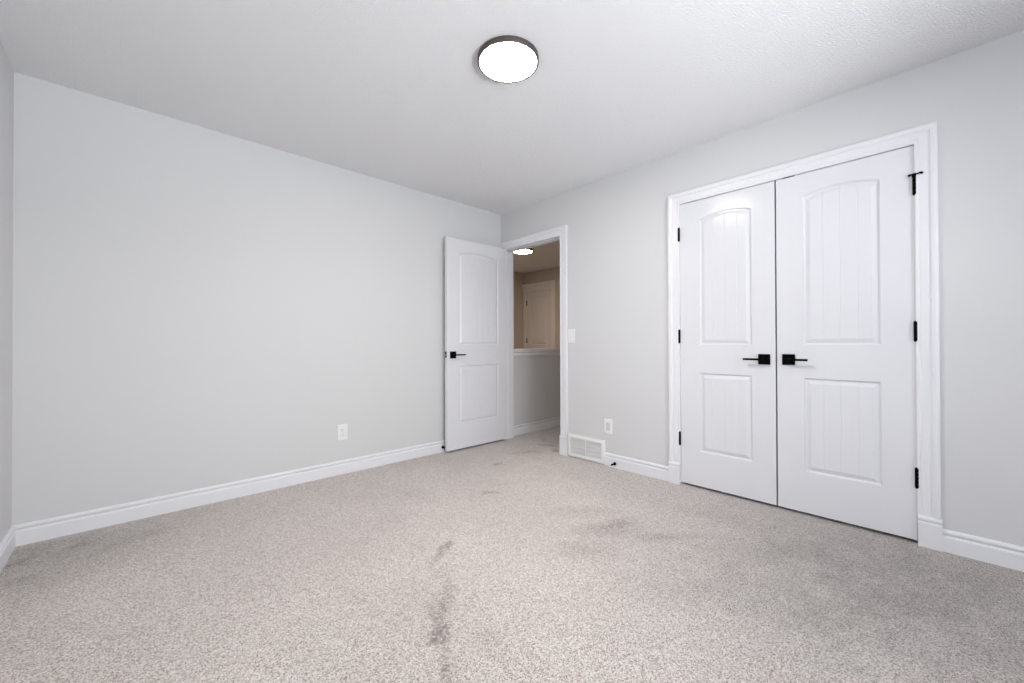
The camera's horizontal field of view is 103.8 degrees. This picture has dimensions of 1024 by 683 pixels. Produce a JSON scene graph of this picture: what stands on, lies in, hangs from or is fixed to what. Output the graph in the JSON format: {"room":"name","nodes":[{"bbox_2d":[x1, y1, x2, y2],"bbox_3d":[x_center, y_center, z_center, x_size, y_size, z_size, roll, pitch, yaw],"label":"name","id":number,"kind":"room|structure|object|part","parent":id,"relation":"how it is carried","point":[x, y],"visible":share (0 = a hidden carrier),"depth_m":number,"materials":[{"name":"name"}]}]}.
{"room":"empty bedroom","nodes":[
{"label":"empty bedroom","id":0,"kind":"room"},
{"bbox_2d":[0,41,13,541],"bbox_3d":[-0.888,-0.186,0.203,0.120,2.440,5.240,0,0,-43],"label":"wall","id":1,"kind":"structure","parent":0,"point":[6,71],"depth_m":1.95,"materials":[{"name":"white paint"}]},
{"bbox_2d":[0,526,15,572],"bbox_3d":[-0.836,0.980,0.242,0.015,0.108,5.000,0,0,-43],"label":"baseboard","id":2,"kind":"structure","parent":1,"relation":"attached to","point":[8,543],"depth_m":1.93,"materials":[{"name":"white paint"}]},
{"bbox_2d":[12,72,559,524],"bbox_3d":[-0.661,-0.164,3.952,5.366,2.440,0.134,0,0,-43],"label":"wall","id":3,"kind":"structure","parent":0,"point":[195,307],"depth_m":2.59,"materials":[{"name":"white paint"}]},
{"bbox_2d":[12,440,444,546],"bbox_3d":[-1.333,0.999,3.204,3.366,0.108,0.015,0,0,-43],"label":"baseboard","id":4,"kind":"structure","parent":3,"relation":"attached to","point":[55,527],"depth_m":2.56,"materials":[{"name":"white paint"}]},
{"bbox_2d":[337,424,347,440],"bbox_3d":[-1.349,0.723,3.195,0.080,0.127,0.009,0,0,-43],"label":"wall outlet","id":5,"kind":"object","parent":3,"relation":"attached to","point":[342,430],"visible":1,"depth_m":3.19,"materials":[{"name":"white plastic"}]},
{"bbox_2d":[514,417,559,435],"bbox_3d":[0.650,1.005,5.100,1.880,0.108,0.015,0,0,-43],"label":"baseboard","id":6,"kind":"structure","parent":3,"relation":"attached to","point":[553,422],"depth_m":4.75,"materials":[{"name":"white paint"}]},
{"bbox_2d":[514,348,559,356],"bbox_3d":[0.609,0.133,5.162,1.898,0.096,0.180,0,0,-43],"label":"trim ledge","id":7,"kind":"object","parent":3,"relation":"attached to","point":[528,352],"visible":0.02,"depth_m":4.77,"materials":[{"name":"white paint"}]},
{"bbox_2d":[0,426,1023,682],"bbox_3d":[0.555,1.098,3.210,6.356,0.100,7.640,0,0,-43],"label":"floor","id":8,"kind":"structure","parent":0,"point":[517,559],"depth_m":1.69,"materials":[{"name":"carpet"}]},
{"bbox_2d":[0,0,1023,272],"bbox_3d":[0.547,-1.442,3.225,6.356,0.100,7.640,0,0,-43],"label":"ceiling","id":9,"kind":"structure","parent":0,"point":[393,91],"depth_m":2.06,"materials":[{"name":"white paint"}]},
{"bbox_2d":[478,35,538,82],"bbox_3d":[-0.019,-1.384,1.979,0.301,0.028,0.301,0,0,-43],"label":"ceiling light","id":10,"kind":"object","parent":9,"relation":"in","point":[506,58],"visible":1,"depth_m":1.95,"materials":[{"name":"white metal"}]},
{"bbox_2d":[513,248,532,253],"bbox_3d":[0.160,-1.357,5.998,0.300,0.034,0.300,0,0,-43],"label":"ceiling light","id":11,"kind":"object","parent":9,"relation":"in","point":[528,250],"visible":0.68,"depth_m":5.97,"materials":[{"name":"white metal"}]},
{"bbox_2d":[514,250,531,253],"bbox_3d":[0.160,-1.345,5.998,0.279,0.010,0.279,0,0,-43],"label":"diffuser","id":12,"kind":"object","parent":11,"relation":"attached to","point":[520,251],"depth_m":6.04,"materials":[{"name":"white plastic"}]},
{"bbox_2d":[513,272,522,348],"bbox_3d":[-0.028,-0.152,6.277,2.750,2.440,2.400,0,0,-43],"label":"wall","id":13,"kind":"structure","parent":0,"point":[517,277],"depth_m":7.91,"materials":[{"name":"grey paint"}]},
{"bbox_2d":[523,267,559,347],"bbox_3d":[1.595,-0.154,6.650,0.120,2.440,4.090,0,0,-43],"label":"wall","id":14,"kind":"structure","parent":0,"point":[552,273],"depth_m":7.40,"materials":[{"name":"beige paint"}]},
{"bbox_2d":[526,289,550,347],"bbox_3d":[0.516,0.046,7.694,0.046,2.030,0.642,0,0,-43],"label":"door","id":15,"kind":"structure","parent":14,"relation":"in","point":[538,303],"depth_m":7.68,"materials":[{"name":"white paint"}]},
{"bbox_3d":[0.514,-0.400,7.695,0.010,0.922,0.400,0,0,-43],"label":"arched panel","id":16,"kind":"part","parent":15,"relation":"part of","materials":[{"name":"white paint"}]},
{"bbox_2d":[522,280,554,348],"bbox_3d":[0.510,-0.026,7.670,0.052,2.203,0.866,0,0,-43],"label":"door frame","id":17,"kind":"structure","parent":14,"relation":"attached to","point":[545,285],"depth_m":7.64,"materials":[{"name":"white paint"}]},
{"bbox_3d":[0.507,-1.099,7.677,0.052,0.058,0.866,0,0,-43],"label":"crown","id":18,"kind":"part","parent":17,"relation":"part of","materials":[{"name":"white paint"}]},
{"bbox_2d":[501,30,1023,546],"bbox_3d":[1.643,-0.179,2.599,0.120,2.440,5.240,0,0,-43],"label":"wall","id":19,"kind":"structure","parent":0,"point":[617,224],"depth_m":2.03,"materials":[{"name":"white paint"}]},
{"bbox_2d":[445,236,506,451],"bbox_3d":[-0.333,0.022,4.041,0.783,2.030,0.093,0,0,-43],"label":"door","id":20,"kind":"structure","parent":19,"relation":"in","point":[475,273],"depth_m":4.01,"materials":[{"name":"paint"},{"name":"matte black metal"}]},
{"bbox_3d":[-0.561,0.128,3.823,0.066,0.066,0.009,0,0,-43],"label":"handle","id":21,"kind":"part","parent":20,"relation":"part of","materials":[{"name":"black metal"}]},
{"bbox_3d":[-0.328,0.515,4.054,0.508,0.559,0.010,0,0,-43],"label":"panel","id":22,"kind":"part","parent":20,"relation":"part of","materials":[{"name":"white paint"}]},
{"bbox_3d":[-0.331,-0.424,4.060,0.508,0.922,0.010,0,0,-43],"label":"arched panel","id":23,"kind":"part","parent":20,"relation":"part of","materials":[{"name":"white paint"}]},
{"bbox_2d":[500,225,567,455],"bbox_3d":[0.242,-0.010,4.076,0.164,2.128,0.926,0,0,-43],"label":"door frame","id":24,"kind":"structure","parent":19,"relation":"attached to","point":[558,233],"depth_m":3.88,"materials":[{"name":"white paint"}]},
{"bbox_3d":[0.293,-0.010,4.127,0.020,2.128,0.922,0,0,-43],"label":"casing","id":25,"kind":"part","parent":24,"relation":"part of","materials":[{"name":"white paint"}]},
{"bbox_2d":[568,329,574,342],"bbox_3d":[0.541,-0.052,3.667,0.011,0.125,0.078,0,0,-43],"label":"light switch","id":26,"kind":"object","parent":19,"relation":"attached to","point":[571,332],"visible":1,"depth_m":3.66,"materials":[{"name":"white plastic"}]},
{"bbox_2d":[568,433,604,464],"bbox_3d":[0.651,0.944,3.543,0.018,0.202,0.394,0,0,-43],"label":"air vent","id":27,"kind":"object","parent":19,"relation":"in","point":[582,447],"visible":1,"depth_m":3.53,"materials":[{"name":"white metal"}]},
{"bbox_2d":[604,419,612,434],"bbox_3d":[0.811,0.718,3.383,0.007,0.127,0.080,0,0,-43],"label":"wall plate","id":28,"kind":"object","parent":19,"relation":"attached to","point":[608,423],"visible":1,"depth_m":3.38,"materials":[{"name":"white plastic"}]},
{"bbox_2d":[605,452,668,481],"bbox_3d":[0.982,0.992,3.196,0.015,0.108,0.561,0,0,-43],"label":"baseboard","id":29,"kind":"structure","parent":19,"relation":"attached to","point":[649,469],"depth_m":3.17,"materials":[{"name":"white paint"}]},
{"bbox_2d":[678,181,777,504],"bbox_3d":[1.433,0.009,2.726,0.085,2.029,0.610,0,0,-43],"label":"door","id":30,"kind":"structure","parent":19,"relation":"in","point":[728,435],"depth_m":2.70,"materials":[{"name":"white paint"}]},
{"bbox_3d":[1.447,-0.437,2.731,0.010,0.922,0.330,0,0,-43],"label":"arched panel","id":31,"kind":"part","parent":30,"relation":"part of","materials":[{"name":"white paint"}]},
{"bbox_3d":[1.450,0.501,2.725,0.010,0.559,0.330,0,0,-43],"label":"panel","id":32,"kind":"part","parent":30,"relation":"part of","materials":[{"name":"white paint"}]},
{"bbox_3d":[1.550,0.114,2.569,0.041,0.019,0.120,0,0,-43],"label":"lever","id":33,"kind":"part","parent":30,"relation":"part of","materials":[{"name":"black metal"}]},
{"bbox_3d":[1.603,0.113,2.550,0.009,0.066,0.066,0,0,-43],"label":"handle","id":34,"kind":"part","parent":30,"relation":"part of","materials":[{"name":"black metal"}]},
{"bbox_2d":[667,121,942,551],"bbox_3d":[1.689,-0.026,2.533,0.144,2.132,1.389,0,0,-43],"label":"door frame","id":35,"kind":"structure","parent":19,"relation":"attached to","point":[924,138],"depth_m":2.04,"materials":[{"name":"white paint"}]},
{"bbox_2d":[776,145,922,539],"bbox_3d":[1.870,0.005,2.264,0.085,2.029,0.645,0,0,-43],"label":"door","id":36,"kind":"structure","parent":19,"relation":"in","point":[847,337],"depth_m":2.25,"materials":[{"name":"white paint"}]},
{"bbox_3d":[1.693,0.111,2.455,0.009,0.066,0.066,0,0,-43],"label":"handle","id":37,"kind":"part","parent":36,"relation":"part of","materials":[{"name":"black metal"}]},
{"bbox_3d":[1.706,0.110,2.405,0.041,0.019,0.112,0,0,-43],"label":"lever","id":38,"kind":"part","parent":36,"relation":"part of","materials":[{"name":"black metal"}]},
{"bbox_3d":[1.868,-0.441,2.286,0.010,0.922,0.342,0,0,-43],"label":"arched panel","id":39,"kind":"part","parent":36,"relation":"part of","materials":[{"name":"white paint"}]},
{"bbox_3d":[1.871,0.497,2.280,0.010,0.559,0.342,0,0,-43],"label":"panel","id":40,"kind":"part","parent":36,"relation":"part of","materials":[{"name":"white paint"}]},
{"bbox_2d":[943,529,1023,571],"bbox_3d":[2.723,0.976,1.357,0.015,0.108,1.727,0,0,-43],"label":"baseboard","id":41,"kind":"structure","parent":19,"relation":"attached to","point":[1007,555],"depth_m":1.88,"materials":[{"name":"white paint"}]}
]}

